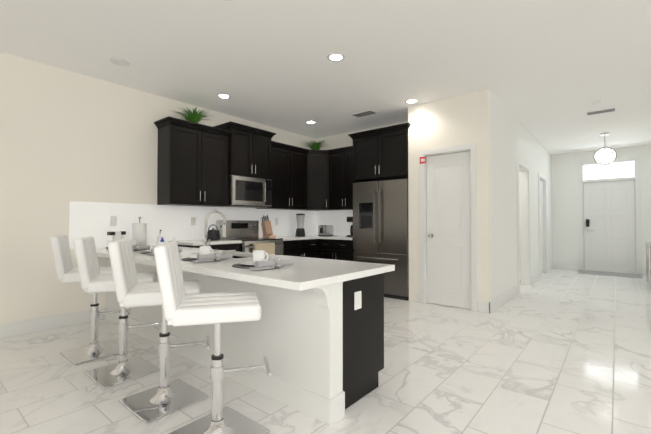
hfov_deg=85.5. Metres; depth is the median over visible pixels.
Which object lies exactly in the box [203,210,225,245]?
faucet
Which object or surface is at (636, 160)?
door frame
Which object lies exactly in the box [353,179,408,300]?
refrigerator
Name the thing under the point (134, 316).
base cabinet
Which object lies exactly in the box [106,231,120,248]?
appliance
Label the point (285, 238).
countertop
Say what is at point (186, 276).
base cabinet
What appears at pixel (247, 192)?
microwave
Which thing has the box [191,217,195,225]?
electrical outlet plate
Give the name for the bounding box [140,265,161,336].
base cabinet
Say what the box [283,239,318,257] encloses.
base cabinet
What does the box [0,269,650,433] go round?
floor
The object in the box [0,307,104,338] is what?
baseboard
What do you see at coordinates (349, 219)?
coffee maker
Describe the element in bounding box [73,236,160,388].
stool
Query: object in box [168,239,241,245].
countertop
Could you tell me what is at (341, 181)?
upper cabinet
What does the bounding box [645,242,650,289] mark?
console table
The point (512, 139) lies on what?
wall
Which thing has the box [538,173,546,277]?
door frame
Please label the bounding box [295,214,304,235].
blender
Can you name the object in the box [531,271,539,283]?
baseboard
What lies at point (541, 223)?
hall door
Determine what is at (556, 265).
baseboard
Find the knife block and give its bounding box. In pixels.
[261,215,275,237]
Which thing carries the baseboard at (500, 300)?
attached to the wall at (512, 139)
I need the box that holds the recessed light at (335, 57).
[327,53,344,61]
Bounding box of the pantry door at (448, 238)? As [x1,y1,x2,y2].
[427,151,470,308]
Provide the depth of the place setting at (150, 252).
3.33 m
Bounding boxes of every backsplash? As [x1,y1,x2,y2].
[69,202,316,248]
[317,210,352,235]
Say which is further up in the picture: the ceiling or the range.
the ceiling
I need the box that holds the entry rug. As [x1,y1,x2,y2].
[578,270,642,277]
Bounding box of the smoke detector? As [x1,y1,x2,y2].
[591,100,601,104]
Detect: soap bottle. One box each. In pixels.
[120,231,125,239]
[157,230,162,241]
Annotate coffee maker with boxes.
[347,217,352,236]
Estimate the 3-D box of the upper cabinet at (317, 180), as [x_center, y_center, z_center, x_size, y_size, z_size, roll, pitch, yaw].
[-0.151,-0.656,6.518,0.607,1.062,0.607,-1,-1,40]
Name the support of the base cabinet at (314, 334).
on the floor
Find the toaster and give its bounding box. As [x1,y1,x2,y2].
[318,225,332,235]
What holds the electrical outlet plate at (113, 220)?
attached to the wall at (67, 137)
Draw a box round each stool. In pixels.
[50,235,130,364]
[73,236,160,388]
[108,239,209,423]
[154,241,271,433]
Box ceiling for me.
[0,0,650,154]
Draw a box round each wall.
[0,52,315,323]
[316,121,407,235]
[408,106,416,301]
[416,90,491,308]
[490,93,552,299]
[551,145,650,273]
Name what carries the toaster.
on the countertop at (285, 238)
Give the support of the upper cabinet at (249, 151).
attached to the wall at (67, 137)
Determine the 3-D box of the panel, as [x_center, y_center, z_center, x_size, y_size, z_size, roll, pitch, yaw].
[-0.378,0.766,2.785,0.659,0.780,0.521,-1,-1,40]
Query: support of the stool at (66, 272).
on the floor
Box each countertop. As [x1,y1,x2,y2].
[96,245,394,292]
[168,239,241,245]
[265,235,333,240]
[319,235,352,239]
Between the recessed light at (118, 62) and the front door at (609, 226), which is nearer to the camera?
the recessed light at (118, 62)
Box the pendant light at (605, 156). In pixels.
[594,132,616,164]
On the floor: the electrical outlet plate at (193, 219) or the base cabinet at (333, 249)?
the base cabinet at (333, 249)
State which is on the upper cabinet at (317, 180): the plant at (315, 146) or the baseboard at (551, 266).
the plant at (315, 146)
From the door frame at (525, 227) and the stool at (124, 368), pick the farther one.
the door frame at (525, 227)
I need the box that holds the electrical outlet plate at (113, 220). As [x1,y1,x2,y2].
[110,216,116,225]
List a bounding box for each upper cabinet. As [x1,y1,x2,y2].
[154,116,230,206]
[214,121,275,179]
[256,141,308,209]
[303,150,332,210]
[327,146,360,209]
[348,123,410,181]
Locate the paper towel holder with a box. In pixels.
[132,217,146,244]
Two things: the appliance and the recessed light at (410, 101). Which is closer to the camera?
the appliance
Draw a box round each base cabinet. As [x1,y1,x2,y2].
[116,265,139,328]
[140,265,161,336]
[168,253,227,343]
[176,277,223,360]
[178,243,240,251]
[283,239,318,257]
[284,273,383,416]
[320,239,352,260]
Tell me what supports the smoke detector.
attached to the ceiling
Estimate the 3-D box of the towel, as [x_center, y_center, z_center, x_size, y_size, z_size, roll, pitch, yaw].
[-0.867,0.541,4.978,0.044,0.340,0.370,-1,-1,40]
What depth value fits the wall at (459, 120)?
4.48 m
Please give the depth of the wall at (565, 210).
8.31 m
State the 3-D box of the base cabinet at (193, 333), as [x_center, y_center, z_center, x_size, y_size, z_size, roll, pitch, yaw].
[-0.916,0.898,3.228,0.799,0.530,0.521,-1,-1,40]
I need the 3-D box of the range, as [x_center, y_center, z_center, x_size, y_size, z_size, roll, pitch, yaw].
[-1.103,0.623,5.247,0.733,1.145,0.745,-1,-1,40]
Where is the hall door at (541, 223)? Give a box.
[540,180,543,273]
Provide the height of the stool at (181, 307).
1.007 m
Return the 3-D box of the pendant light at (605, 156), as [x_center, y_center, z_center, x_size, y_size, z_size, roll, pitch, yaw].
[5.151,-1.249,6.495,0.336,0.591,0.338,-1,-1,40]
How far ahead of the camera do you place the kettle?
4.76 m
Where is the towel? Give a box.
[253,243,274,254]
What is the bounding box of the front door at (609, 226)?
[583,180,635,273]
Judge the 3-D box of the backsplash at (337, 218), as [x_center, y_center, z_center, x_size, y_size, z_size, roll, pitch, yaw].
[0.325,0.110,6.503,1.287,0.469,0.010,-1,-1,40]
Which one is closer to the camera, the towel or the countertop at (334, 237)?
the towel
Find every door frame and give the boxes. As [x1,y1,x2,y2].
[419,143,477,311]
[517,159,530,292]
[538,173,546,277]
[579,157,640,273]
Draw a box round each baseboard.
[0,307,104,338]
[486,285,518,313]
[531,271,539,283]
[547,263,553,272]
[554,263,578,269]
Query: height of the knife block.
0.369 m
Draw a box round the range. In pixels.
[216,220,283,254]
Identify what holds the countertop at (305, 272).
on the base cabinet at (314, 334)
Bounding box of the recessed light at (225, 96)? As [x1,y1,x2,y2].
[216,94,230,98]
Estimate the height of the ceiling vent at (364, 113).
0.015 m
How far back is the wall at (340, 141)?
6.57 m
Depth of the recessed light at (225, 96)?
4.59 m
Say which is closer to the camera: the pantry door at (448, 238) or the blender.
the pantry door at (448, 238)
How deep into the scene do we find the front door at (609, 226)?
7.90 m
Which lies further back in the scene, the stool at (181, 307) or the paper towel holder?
the paper towel holder
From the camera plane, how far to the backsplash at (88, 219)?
4.61 m
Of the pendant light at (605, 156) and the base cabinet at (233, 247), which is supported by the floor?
the base cabinet at (233, 247)
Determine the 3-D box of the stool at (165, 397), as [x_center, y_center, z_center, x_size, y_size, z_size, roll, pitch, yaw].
[-1.040,0.643,2.216,0.577,1.007,0.624,-1,-1,40]
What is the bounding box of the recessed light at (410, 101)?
[405,99,418,103]
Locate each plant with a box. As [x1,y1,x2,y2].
[171,106,213,122]
[300,140,326,149]
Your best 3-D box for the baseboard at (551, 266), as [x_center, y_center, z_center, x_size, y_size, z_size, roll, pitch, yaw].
[5.219,1.175,8.189,0.016,0.135,0.945,-1,-1,40]
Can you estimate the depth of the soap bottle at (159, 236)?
4.16 m
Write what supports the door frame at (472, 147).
attached to the wall at (459, 120)
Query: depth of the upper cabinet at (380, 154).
5.30 m
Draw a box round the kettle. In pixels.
[207,224,219,239]
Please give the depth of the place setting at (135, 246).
3.72 m
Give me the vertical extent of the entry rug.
0.012 m
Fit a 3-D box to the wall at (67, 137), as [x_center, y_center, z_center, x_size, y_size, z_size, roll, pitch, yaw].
[-3.006,-0.211,3.638,0.120,2.760,8.920,-1,-1,40]
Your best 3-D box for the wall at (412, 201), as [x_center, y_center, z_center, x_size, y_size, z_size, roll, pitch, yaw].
[1.420,-0.185,5.218,0.120,2.760,0.600,-1,-1,40]
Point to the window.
(615, 170)
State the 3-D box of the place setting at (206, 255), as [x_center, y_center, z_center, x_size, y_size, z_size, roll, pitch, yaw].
[-0.943,0.285,2.786,0.428,0.100,0.382,-1,-1,40]
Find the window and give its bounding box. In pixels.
[583,161,634,179]
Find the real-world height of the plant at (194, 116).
0.238 m
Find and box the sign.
[420,157,425,163]
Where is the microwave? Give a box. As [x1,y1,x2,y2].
[228,175,271,207]
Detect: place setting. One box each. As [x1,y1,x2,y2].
[131,240,149,249]
[141,242,181,254]
[181,246,232,261]
[232,250,293,269]
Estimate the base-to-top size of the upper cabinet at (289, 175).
1.062 m
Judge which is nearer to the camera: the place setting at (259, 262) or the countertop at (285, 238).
the place setting at (259, 262)
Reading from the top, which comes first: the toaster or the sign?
the sign
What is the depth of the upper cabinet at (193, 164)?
4.57 m
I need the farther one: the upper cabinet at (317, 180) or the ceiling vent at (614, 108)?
the upper cabinet at (317, 180)
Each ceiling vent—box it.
[351,109,377,117]
[585,107,616,115]
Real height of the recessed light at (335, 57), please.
0.004 m

